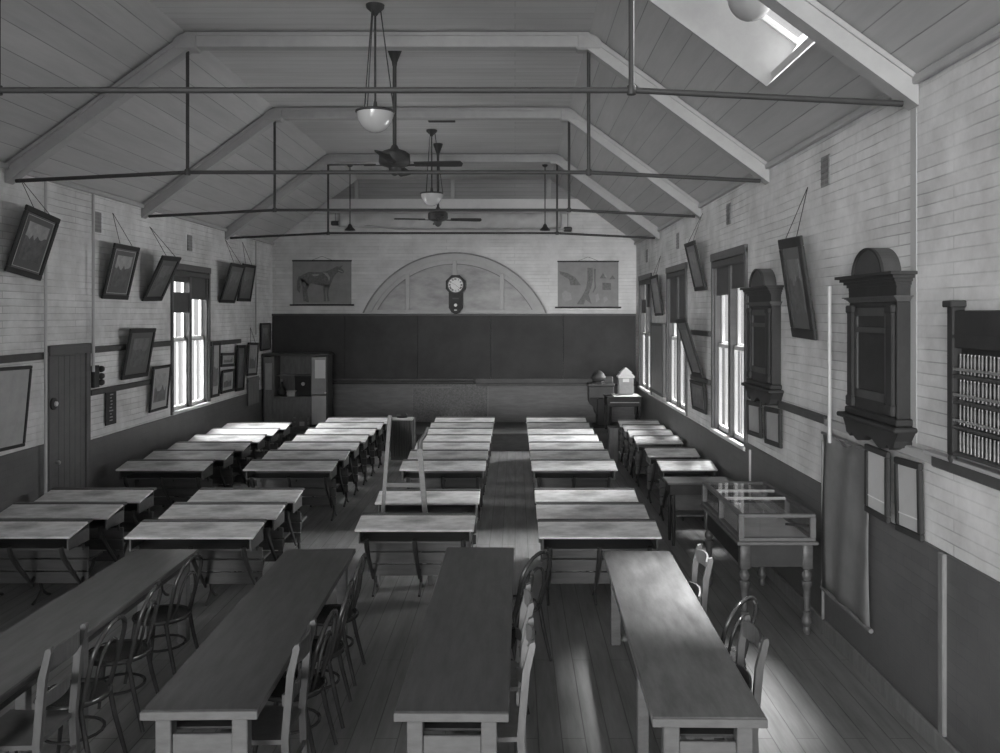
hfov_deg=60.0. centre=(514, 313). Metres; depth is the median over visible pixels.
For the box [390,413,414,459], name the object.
heater
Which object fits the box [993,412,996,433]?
tube
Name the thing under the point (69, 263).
wall
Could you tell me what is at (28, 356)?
trim
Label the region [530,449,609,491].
school desk
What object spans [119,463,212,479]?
shelf
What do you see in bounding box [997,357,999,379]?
tube
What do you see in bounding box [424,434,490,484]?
school desk
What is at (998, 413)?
tube
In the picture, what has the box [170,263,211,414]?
window
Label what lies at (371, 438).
shelf
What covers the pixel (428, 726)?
shelf
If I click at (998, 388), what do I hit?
tube
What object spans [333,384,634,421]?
wainscoting
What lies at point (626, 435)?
shelf
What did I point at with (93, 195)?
pipe
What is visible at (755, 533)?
display case
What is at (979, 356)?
tube
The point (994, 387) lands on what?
tube
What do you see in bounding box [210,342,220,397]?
framed picture
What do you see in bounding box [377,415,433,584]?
easel
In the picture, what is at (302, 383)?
case
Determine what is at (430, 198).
lamp
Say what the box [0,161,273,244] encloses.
trim
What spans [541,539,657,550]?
shelf
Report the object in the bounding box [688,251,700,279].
print
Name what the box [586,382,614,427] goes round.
pedestal
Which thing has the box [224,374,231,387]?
print
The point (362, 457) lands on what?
school desk
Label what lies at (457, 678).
table
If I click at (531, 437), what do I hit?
school desk
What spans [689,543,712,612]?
chair
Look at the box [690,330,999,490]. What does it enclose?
trim
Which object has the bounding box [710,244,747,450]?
window
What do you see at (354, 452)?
shelf
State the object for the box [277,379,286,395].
flask
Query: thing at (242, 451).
shelf
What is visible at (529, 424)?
school desk
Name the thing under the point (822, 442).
pipe
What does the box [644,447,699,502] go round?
school desk
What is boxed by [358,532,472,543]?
shelf
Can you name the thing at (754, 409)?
framed picture
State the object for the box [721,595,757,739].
bentwood chair
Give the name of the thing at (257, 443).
shelf
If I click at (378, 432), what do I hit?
shelf
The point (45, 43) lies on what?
ceiling
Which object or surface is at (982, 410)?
tube
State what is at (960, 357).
tube
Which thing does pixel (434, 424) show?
school desk
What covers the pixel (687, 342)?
print
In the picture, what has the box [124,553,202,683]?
bentwood chair
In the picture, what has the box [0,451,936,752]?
floor
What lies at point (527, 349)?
blackboard
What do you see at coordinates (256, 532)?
shelf
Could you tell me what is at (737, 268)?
blind
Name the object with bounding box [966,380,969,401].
tube
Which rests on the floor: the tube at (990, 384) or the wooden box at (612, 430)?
the wooden box at (612, 430)
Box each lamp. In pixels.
[345,165,354,230]
[355,2,394,132]
[420,129,443,205]
[540,164,549,230]
[727,0,769,21]
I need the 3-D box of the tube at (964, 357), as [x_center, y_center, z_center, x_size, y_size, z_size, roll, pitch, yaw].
[2.615,0.293,5.035,0.020,0.123,0.019,0,0,0]
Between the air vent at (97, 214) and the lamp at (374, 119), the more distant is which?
the air vent at (97, 214)
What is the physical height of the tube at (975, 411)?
0.123 m
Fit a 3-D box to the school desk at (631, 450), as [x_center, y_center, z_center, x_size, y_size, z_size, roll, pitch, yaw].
[2.210,2.316,14.268,0.720,0.815,0.734,0,0,0]
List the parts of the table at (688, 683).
leg, leg, leg, rail, leg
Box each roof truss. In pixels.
[0,0,918,110]
[5,31,768,184]
[141,107,700,218]
[225,153,659,239]
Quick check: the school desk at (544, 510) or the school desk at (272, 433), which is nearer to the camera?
the school desk at (544, 510)
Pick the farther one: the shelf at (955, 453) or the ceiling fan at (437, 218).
the ceiling fan at (437, 218)
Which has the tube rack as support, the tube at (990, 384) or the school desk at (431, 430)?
the tube at (990, 384)
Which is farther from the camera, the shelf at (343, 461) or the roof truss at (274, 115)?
the roof truss at (274, 115)
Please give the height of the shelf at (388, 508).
0.175 m
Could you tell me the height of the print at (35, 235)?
0.441 m
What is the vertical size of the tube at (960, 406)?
0.123 m
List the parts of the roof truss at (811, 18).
hanger rod, tie rod, hanger rod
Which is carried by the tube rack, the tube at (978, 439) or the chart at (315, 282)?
the tube at (978, 439)
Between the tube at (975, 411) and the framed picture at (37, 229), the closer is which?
the tube at (975, 411)
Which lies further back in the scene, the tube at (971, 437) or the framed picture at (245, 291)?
the framed picture at (245, 291)
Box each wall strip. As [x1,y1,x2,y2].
[910,107,916,443]
[938,552,946,736]
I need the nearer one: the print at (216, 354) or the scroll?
the scroll
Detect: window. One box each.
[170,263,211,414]
[638,273,651,394]
[647,0,817,88]
[665,262,687,415]
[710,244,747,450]
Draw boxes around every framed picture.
[0,365,32,451]
[4,183,60,280]
[101,214,139,299]
[120,328,155,379]
[141,227,181,300]
[148,364,171,412]
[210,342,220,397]
[219,240,245,302]
[220,353,235,366]
[220,369,234,393]
[235,345,245,391]
[237,242,255,301]
[246,327,258,375]
[260,323,270,350]
[649,256,662,315]
[675,317,703,377]
[684,213,706,290]
[689,379,706,414]
[746,400,762,438]
[764,406,781,447]
[778,187,817,339]
[864,444,890,523]
[894,457,924,541]
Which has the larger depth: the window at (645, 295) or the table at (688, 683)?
the window at (645, 295)
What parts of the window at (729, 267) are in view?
sash, sill, sash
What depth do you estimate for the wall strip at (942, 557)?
5.29 m
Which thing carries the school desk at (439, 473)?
on the floor
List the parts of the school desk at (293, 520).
bench seat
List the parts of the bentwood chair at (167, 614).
leg, leg, seat, leg, leg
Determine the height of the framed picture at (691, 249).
1.103 m
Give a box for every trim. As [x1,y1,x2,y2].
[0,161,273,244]
[0,339,240,363]
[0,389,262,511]
[91,376,172,395]
[313,199,594,213]
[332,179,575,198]
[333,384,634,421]
[354,179,550,198]
[413,384,487,421]
[634,24,999,244]
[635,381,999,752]
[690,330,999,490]
[824,418,999,478]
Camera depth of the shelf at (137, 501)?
9.29 m
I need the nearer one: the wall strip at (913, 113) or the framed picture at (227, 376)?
the wall strip at (913, 113)
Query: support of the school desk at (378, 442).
on the floor
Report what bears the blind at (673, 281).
attached to the window at (676, 275)
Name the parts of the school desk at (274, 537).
bench seat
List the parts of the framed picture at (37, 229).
hanging cord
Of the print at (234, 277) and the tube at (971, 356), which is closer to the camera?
the tube at (971, 356)
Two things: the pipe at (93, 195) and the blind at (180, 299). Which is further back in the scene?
the blind at (180, 299)
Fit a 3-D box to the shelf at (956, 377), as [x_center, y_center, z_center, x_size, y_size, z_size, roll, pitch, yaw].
[2.612,0.365,4.560,0.055,0.020,1.100,0,0,0]
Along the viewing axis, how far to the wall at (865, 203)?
6.19 m
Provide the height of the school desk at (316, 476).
0.815 m
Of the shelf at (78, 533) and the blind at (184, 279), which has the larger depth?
the blind at (184, 279)
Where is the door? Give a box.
[47,343,90,491]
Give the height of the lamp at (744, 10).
0.780 m
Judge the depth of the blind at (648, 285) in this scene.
17.40 m
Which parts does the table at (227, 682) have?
leg, rail, leg, leg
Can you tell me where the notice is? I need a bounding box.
[105,391,115,425]
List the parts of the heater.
lid, plate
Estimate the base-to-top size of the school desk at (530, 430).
0.815 m
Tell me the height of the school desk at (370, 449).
0.815 m
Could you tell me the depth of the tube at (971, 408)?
4.95 m
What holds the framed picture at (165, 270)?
attached to the wall at (69, 263)
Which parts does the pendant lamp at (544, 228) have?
rod, lamp shade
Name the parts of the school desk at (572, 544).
bench seat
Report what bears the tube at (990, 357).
on the tube rack
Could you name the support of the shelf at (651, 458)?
attached to the school desk at (652, 453)
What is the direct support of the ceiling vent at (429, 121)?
in the ceiling at (254, 68)
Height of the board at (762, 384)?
1.410 m
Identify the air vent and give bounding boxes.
[95,211,100,232]
[187,235,191,250]
[676,233,678,248]
[726,203,730,224]
[821,154,829,187]
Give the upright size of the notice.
0.430 m
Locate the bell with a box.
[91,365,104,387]
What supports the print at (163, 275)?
attached to the framed picture at (165, 270)
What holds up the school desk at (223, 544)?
on the floor
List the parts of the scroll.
rod, rod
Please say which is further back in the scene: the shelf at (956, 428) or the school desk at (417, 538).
the school desk at (417, 538)
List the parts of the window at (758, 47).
frame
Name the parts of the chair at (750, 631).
seat, post, rail, crest rail, post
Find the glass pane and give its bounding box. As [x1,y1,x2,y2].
[273,356,316,397]
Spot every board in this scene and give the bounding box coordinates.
[247,375,259,405]
[650,323,665,396]
[740,269,783,405]
[834,248,917,449]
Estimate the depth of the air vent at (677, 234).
14.08 m
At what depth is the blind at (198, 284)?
14.66 m
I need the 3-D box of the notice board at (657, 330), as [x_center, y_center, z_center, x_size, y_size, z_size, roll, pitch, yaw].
[2.627,0.820,15.925,0.065,1.300,1.375,0,0,0]
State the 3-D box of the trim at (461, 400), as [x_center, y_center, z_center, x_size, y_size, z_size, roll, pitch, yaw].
[-1.417,1.954,18.982,1.639,0.832,0.036,0,0,0]
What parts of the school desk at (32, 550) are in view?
bench seat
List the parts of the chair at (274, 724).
seat, post, rail, crest rail, post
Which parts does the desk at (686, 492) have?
leg, leg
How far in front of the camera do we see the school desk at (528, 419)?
15.85 m
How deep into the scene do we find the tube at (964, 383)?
5.03 m
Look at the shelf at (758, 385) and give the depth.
8.84 m
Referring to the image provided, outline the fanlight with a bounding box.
[363,252,546,312]
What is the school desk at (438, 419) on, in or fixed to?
on the floor
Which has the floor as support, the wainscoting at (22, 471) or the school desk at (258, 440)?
the school desk at (258, 440)
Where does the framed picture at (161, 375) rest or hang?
attached to the wall at (69, 263)
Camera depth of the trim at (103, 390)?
11.58 m
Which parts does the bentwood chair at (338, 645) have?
seat, leg, leg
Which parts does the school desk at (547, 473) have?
bench seat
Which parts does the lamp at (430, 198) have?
chain, stem, lamp shade, chain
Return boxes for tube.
[959,354,962,374]
[959,379,961,399]
[959,405,961,425]
[959,431,961,451]
[962,380,965,400]
[962,405,965,426]
[962,432,965,452]
[963,354,965,374]
[966,354,969,375]
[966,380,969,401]
[966,406,969,427]
[966,433,969,453]
[969,381,972,401]
[969,434,972,454]
[970,355,972,375]
[970,407,972,427]
[973,355,976,376]
[973,381,976,402]
[973,408,976,428]
[973,435,976,456]
[977,355,980,376]
[977,382,980,403]
[977,408,980,429]
[977,436,980,457]
[981,355,984,377]
[981,382,984,403]
[981,409,984,430]
[981,437,983,458]
[985,356,988,377]
[985,383,988,404]
[985,410,988,431]
[985,438,988,459]
[989,356,992,378]
[989,383,992,405]
[989,411,992,432]
[989,439,991,460]
[993,357,996,378]
[993,384,996,406]
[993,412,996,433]
[993,440,996,462]
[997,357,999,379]
[997,385,999,407]
[997,412,999,434]
[997,441,999,463]
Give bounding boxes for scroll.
[820,431,873,633]
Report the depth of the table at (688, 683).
5.02 m
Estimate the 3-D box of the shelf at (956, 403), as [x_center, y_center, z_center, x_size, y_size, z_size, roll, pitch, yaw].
[2.612,0.515,4.560,0.055,0.020,1.100,0,0,0]
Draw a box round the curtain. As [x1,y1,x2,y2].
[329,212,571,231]
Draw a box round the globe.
[591,370,612,383]
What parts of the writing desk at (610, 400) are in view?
leg, leg, leg, leg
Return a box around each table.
[0,549,198,747]
[140,548,355,752]
[394,547,513,752]
[603,551,767,752]
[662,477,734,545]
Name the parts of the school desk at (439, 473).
bench seat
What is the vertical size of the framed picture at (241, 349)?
0.892 m
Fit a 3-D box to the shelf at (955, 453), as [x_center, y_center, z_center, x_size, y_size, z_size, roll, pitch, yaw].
[2.612,0.820,4.560,0.055,0.020,1.100,0,0,0]
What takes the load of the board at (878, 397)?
attached to the wall at (865, 203)
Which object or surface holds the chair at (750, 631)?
on the floor
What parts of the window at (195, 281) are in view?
sash, sill, sash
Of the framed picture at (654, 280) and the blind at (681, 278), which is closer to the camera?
the blind at (681, 278)
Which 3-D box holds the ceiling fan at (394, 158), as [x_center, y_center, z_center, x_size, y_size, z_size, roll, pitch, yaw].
[-1.335,-2.240,9.590,1.145,1.420,1.145,0,0,-42]
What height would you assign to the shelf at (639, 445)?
0.175 m
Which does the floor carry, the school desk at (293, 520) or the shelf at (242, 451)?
the school desk at (293, 520)
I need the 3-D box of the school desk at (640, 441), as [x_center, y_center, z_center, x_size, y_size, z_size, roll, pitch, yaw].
[2.210,2.316,13.568,0.720,0.815,0.734,0,0,0]
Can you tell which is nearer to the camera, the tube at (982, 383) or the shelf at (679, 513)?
the tube at (982, 383)
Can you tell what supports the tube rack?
attached to the wall at (865, 203)
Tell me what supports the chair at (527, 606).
on the floor
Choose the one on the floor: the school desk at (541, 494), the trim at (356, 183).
the school desk at (541, 494)
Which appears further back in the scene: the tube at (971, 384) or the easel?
the easel
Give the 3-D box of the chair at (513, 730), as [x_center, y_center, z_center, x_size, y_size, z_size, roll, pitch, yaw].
[-0.117,2.237,4.830,0.456,0.965,0.430,0,0,0]
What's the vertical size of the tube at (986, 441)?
0.123 m
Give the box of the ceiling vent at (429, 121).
[428,120,454,122]
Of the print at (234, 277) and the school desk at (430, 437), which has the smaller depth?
the school desk at (430, 437)
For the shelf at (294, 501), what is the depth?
9.23 m
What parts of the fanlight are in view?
blinded pane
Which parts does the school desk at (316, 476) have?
bench seat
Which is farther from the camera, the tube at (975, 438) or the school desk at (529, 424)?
the school desk at (529, 424)
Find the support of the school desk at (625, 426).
on the floor
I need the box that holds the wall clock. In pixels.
[446,275,465,313]
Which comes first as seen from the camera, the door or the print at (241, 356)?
the door
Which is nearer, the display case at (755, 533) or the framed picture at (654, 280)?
the display case at (755, 533)
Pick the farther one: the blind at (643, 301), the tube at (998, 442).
the blind at (643, 301)
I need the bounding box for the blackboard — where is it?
[272,314,635,385]
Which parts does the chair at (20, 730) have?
seat, post, rail, crest rail, post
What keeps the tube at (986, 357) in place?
on the tube rack
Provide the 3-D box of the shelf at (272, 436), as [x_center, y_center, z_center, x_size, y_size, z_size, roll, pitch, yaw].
[-4.500,2.018,14.318,1.060,0.175,0.375,0,0,0]
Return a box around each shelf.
[0,523,88,550]
[0,575,175,710]
[89,506,123,530]
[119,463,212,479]
[124,491,153,512]
[129,526,262,550]
[177,720,231,728]
[213,453,232,467]
[233,445,249,458]
[246,464,336,479]
[250,437,264,449]
[263,509,283,530]
[265,431,277,442]
[278,425,289,435]
[284,494,301,512]
[337,454,348,467]
[349,446,358,458]
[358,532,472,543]
[359,438,367,449]
[368,434,374,442]
[375,428,381,435]
[378,505,477,513]
[402,471,483,479]
[424,722,480,730]
[533,471,614,479]
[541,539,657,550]
[624,431,628,438]
[629,436,633,444]
[634,440,680,451]
[646,453,696,464]
[658,466,714,477]
[675,510,703,516]
[680,728,733,736]
[741,378,783,393]
[837,406,917,433]
[953,374,999,383]
[953,400,999,411]
[953,425,999,439]
[953,451,999,468]
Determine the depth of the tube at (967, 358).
4.99 m
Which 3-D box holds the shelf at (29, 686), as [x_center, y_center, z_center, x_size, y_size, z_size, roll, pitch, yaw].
[-2.915,2.114,5.775,0.330,0.012,2.710,0,0,0]
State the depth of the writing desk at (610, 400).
17.27 m
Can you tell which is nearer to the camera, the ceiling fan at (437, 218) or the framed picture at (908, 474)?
the framed picture at (908, 474)
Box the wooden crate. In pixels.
[292,416,309,429]
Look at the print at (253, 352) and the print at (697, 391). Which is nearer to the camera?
the print at (697, 391)
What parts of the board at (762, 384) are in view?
pediment moulding, panel moulding, ledge moulding, cornice, cornice, panel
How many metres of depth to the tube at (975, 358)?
4.91 m
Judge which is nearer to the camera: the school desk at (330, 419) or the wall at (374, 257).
the school desk at (330, 419)
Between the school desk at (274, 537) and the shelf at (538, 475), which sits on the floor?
the school desk at (274, 537)
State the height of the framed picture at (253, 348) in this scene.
0.980 m
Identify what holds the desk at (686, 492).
on the floor
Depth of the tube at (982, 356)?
4.83 m
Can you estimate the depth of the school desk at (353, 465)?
12.80 m
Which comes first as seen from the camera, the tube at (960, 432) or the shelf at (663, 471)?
the tube at (960, 432)
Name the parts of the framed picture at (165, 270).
frame, hanging cord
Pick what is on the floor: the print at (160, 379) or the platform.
the platform
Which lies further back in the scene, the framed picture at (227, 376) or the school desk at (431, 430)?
the framed picture at (227, 376)
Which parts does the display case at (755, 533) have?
turned leg, turned leg, case frame, board, turned leg, turned leg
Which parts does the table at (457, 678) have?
leg, rail, leg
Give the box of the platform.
[278,422,621,450]
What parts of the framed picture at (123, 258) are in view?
frame, hanging cord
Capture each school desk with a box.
[0,502,129,561]
[0,518,102,604]
[34,487,159,542]
[116,459,218,504]
[124,519,270,605]
[144,449,238,506]
[158,502,289,571]
[168,441,251,486]
[187,487,306,548]
[189,434,266,460]
[206,428,279,454]
[222,422,291,447]
[243,459,339,520]
[262,449,351,506]
[279,441,360,494]
[292,434,369,484]
[305,428,376,475]
[315,422,383,467]
[325,417,387,450]
[355,513,475,596]
[375,489,480,546]
[399,459,485,520]
[408,449,487,506]
[415,441,489,494]
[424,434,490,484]
[428,428,492,474]
[430,422,493,467]
[435,417,494,457]
[526,417,585,421]
[527,422,589,429]
[528,428,593,463]
[528,434,598,471]
[529,441,603,481]
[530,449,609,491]
[531,459,617,504]
[534,488,638,542]
[536,502,648,571]
[538,519,661,605]
[617,420,659,464]
[622,424,665,470]
[627,429,672,477]
[632,435,682,486]
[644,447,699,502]
[656,459,717,520]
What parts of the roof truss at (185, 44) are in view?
joint plate, hanger rod, tie rod, joint plate, hanger rod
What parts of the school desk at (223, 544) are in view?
bench seat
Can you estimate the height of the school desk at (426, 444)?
0.815 m
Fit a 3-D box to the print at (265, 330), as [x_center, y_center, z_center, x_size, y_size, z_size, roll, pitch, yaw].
[-5.286,0.471,18.347,0.008,0.351,0.459,0,0,0]
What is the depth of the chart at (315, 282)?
18.98 m
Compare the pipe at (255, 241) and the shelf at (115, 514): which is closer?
the shelf at (115, 514)
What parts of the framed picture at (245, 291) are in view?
frame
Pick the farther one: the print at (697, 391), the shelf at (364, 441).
the shelf at (364, 441)
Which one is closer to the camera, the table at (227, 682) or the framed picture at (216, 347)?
the table at (227, 682)
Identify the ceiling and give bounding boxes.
[0,0,356,241]
[149,0,596,178]
[551,0,999,241]
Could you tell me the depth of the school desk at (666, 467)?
11.22 m
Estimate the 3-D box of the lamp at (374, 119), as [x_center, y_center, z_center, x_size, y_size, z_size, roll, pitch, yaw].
[-1.335,-2.340,8.260,0.380,1.220,0.380,0,0,0]
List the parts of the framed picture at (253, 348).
frame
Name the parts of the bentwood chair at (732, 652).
seat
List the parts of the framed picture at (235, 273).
frame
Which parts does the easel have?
post, cross rail, post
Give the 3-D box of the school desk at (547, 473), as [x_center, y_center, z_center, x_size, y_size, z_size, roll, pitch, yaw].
[0.755,2.316,11.318,1.090,0.815,0.734,0,0,0]
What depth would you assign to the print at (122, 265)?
11.43 m
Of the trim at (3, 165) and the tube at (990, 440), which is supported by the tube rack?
the tube at (990, 440)
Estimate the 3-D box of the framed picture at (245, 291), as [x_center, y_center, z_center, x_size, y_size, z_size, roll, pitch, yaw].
[-5.245,-0.826,16.882,0.158,1.163,0.817,0,0,0]
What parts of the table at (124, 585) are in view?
leg, leg, rail, leg, leg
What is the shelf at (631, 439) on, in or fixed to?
attached to the school desk at (631, 450)
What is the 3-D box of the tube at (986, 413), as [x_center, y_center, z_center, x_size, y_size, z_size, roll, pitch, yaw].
[2.615,0.594,4.793,0.020,0.123,0.019,0,0,0]
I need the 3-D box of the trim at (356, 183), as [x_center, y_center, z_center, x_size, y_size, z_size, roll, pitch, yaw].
[-1.362,-2.732,18.940,4.305,0.435,0.040,0,0,0]
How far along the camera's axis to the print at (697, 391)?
12.26 m
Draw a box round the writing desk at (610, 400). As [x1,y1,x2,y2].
[603,394,641,432]
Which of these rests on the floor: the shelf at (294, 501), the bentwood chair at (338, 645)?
the bentwood chair at (338, 645)
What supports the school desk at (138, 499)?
on the floor
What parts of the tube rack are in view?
panel, retaining rail, retaining rail, retaining rail, panel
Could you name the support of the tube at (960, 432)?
on the tube rack
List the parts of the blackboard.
rail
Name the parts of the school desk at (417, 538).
bench seat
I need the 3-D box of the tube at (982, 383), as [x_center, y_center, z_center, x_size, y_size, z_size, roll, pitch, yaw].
[2.615,0.444,4.834,0.020,0.123,0.019,0,0,0]
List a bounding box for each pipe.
[44,181,46,493]
[92,194,94,371]
[255,241,256,334]
[749,450,750,500]
[821,441,824,633]
[828,286,830,442]
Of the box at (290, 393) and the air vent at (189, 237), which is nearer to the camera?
the air vent at (189, 237)
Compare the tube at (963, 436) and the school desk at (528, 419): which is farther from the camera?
the school desk at (528, 419)
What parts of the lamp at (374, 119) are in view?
chain, chain, stem, lamp shade, chain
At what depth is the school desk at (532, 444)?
12.79 m
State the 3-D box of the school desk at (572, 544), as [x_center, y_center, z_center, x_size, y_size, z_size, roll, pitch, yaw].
[0.755,2.316,8.008,1.090,0.815,0.734,0,0,0]
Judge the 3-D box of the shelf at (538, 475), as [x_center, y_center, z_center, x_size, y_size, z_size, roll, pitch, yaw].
[0.755,2.018,11.178,1.030,0.175,0.375,0,0,0]
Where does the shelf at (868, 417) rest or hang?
attached to the board at (878, 397)
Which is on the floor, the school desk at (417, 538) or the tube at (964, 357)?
the school desk at (417, 538)
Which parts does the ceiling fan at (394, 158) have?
blade, blade, rod, blade, blade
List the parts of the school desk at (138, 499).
bench seat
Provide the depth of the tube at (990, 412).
4.75 m
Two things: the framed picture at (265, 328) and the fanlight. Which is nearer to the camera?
the framed picture at (265, 328)
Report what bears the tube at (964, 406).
on the tube rack
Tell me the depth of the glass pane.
18.63 m
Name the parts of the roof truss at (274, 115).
joint plate, hanger rod, tie rod, joint plate, hanger rod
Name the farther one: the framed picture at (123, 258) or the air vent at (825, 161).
the framed picture at (123, 258)
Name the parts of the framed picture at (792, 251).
hanging cord, frame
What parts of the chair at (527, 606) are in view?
seat, rail, post, post, crest rail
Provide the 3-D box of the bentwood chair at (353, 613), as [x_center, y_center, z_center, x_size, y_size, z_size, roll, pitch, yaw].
[-1.364,2.263,6.520,0.476,0.915,0.424,0,0,0]
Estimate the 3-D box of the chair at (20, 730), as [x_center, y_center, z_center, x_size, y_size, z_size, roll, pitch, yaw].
[-2.662,2.237,4.740,0.456,0.965,0.430,0,0,0]
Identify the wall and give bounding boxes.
[0,168,271,455]
[272,213,635,378]
[636,38,999,581]
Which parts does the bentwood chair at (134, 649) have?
leg, seat, leg, leg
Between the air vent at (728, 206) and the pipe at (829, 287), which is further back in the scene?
the air vent at (728, 206)
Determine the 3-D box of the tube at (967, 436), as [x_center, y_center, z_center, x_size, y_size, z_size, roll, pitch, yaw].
[2.615,0.749,4.994,0.020,0.123,0.019,0,0,0]
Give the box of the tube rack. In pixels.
[942,300,999,468]
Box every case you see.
[294,376,310,395]
[700,481,818,634]
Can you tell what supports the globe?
on the pedestal
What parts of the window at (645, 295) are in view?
sill, sash, sash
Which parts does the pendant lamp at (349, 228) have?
rod, lamp shade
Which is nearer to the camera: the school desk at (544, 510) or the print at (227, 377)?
the school desk at (544, 510)
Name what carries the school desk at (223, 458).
on the floor
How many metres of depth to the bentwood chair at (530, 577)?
6.07 m
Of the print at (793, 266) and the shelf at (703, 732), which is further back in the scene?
the print at (793, 266)
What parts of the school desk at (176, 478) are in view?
bench seat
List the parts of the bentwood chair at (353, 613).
seat, leg, leg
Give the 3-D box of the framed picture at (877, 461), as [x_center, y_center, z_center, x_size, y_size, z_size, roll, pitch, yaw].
[2.570,1.196,6.140,0.030,0.495,0.388,0,0,0]
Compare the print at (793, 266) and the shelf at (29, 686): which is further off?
the print at (793, 266)
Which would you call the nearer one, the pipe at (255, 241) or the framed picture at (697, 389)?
the framed picture at (697, 389)
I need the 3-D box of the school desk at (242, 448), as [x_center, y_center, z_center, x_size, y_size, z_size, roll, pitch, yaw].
[-4.500,2.316,12.918,1.120,0.815,0.734,0,0,0]
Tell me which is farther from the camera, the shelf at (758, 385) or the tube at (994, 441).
the shelf at (758, 385)
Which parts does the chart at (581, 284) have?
rod, rod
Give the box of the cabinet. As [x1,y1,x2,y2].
[262,353,332,426]
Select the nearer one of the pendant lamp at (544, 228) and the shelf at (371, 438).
the shelf at (371, 438)
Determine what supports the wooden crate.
on the platform
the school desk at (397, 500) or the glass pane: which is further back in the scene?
the glass pane
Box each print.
[18,221,49,263]
[110,255,132,286]
[129,338,149,366]
[152,266,172,289]
[153,373,167,402]
[213,352,218,386]
[224,356,232,362]
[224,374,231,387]
[225,271,240,293]
[238,354,243,380]
[241,272,252,292]
[249,349,256,368]
[263,328,268,344]
[652,283,659,306]
[681,330,696,363]
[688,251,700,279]
[693,387,702,405]
[786,259,805,313]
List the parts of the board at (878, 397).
pediment moulding, ledge moulding, panel moulding, cornice, cornice, panel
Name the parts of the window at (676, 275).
sash, sill, sash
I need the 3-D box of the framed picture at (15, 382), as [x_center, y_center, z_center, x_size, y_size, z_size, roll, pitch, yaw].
[-5.254,0.980,8.880,0.100,0.889,0.921,0,0,0]
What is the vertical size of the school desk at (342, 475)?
0.815 m
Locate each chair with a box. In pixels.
[0,621,88,752]
[29,615,127,752]
[88,581,162,732]
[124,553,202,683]
[220,618,316,752]
[253,609,337,752]
[287,578,353,728]
[300,553,366,685]
[451,616,535,752]
[510,582,533,752]
[511,570,533,714]
[512,550,551,660]
[680,613,768,752]
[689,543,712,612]
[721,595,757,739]
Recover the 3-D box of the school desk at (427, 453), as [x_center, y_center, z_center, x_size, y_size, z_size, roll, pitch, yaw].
[-0.920,2.316,12.138,1.090,0.815,0.734,0,0,0]
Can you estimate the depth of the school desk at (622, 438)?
15.48 m
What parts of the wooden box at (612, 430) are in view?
lid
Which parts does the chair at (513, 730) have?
seat, rail, post, post, crest rail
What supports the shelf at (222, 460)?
attached to the school desk at (223, 458)
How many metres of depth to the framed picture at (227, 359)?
15.89 m
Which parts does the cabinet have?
door, door panel, panel, door, door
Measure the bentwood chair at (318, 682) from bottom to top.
0.915 m
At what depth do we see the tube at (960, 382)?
5.07 m
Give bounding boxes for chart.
[290,256,353,305]
[555,257,620,307]
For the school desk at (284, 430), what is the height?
0.815 m
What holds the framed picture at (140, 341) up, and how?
attached to the wall at (69, 263)
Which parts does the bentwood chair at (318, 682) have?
leg, seat, leg, leg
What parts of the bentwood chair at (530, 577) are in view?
seat, leg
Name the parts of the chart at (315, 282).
rod, rod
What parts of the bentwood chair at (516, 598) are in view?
seat, leg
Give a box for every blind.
[174,276,187,282]
[174,292,187,312]
[192,278,205,299]
[642,300,644,312]
[647,284,649,306]
[670,278,676,322]
[679,276,684,317]
[716,266,727,295]
[732,262,743,288]
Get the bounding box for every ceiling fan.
[327,51,462,176]
[394,143,481,226]
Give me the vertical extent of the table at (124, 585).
0.750 m
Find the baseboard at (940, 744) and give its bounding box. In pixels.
[765,567,960,752]
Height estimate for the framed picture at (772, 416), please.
0.407 m
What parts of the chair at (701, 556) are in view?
rail, post, crest rail, post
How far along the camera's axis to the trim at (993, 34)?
6.54 m
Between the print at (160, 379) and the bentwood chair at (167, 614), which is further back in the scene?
the print at (160, 379)
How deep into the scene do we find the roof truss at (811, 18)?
5.74 m
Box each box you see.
[286,390,296,396]
[607,426,618,462]
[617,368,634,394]
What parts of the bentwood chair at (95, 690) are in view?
leg, seat, leg, leg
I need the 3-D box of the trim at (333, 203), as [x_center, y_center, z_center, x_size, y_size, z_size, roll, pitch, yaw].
[-1.335,-2.361,18.950,6.189,0.308,0.100,0,0,0]
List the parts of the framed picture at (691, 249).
frame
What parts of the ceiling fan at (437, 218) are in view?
blade, rod, blade, blade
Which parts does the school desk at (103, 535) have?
bench seat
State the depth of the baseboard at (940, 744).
6.30 m
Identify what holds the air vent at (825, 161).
in the wall at (865, 203)
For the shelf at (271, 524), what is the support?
attached to the school desk at (274, 537)
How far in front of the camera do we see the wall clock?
18.84 m
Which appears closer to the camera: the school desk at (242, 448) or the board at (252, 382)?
the school desk at (242, 448)
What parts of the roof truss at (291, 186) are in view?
joint plate, hanger rod, tie rod, joint plate, hanger rod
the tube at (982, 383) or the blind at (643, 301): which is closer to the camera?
the tube at (982, 383)
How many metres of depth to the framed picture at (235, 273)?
15.85 m
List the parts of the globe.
arm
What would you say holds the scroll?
attached to the wall at (865, 203)
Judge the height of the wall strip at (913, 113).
2.230 m
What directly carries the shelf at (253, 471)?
attached to the school desk at (316, 476)
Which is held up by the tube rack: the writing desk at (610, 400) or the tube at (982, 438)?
the tube at (982, 438)
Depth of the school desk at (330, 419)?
15.85 m
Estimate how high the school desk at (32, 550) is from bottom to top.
0.815 m
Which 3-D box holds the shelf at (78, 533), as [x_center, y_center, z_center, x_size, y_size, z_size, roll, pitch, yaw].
[-4.500,2.018,7.878,1.060,0.175,0.375,0,0,0]

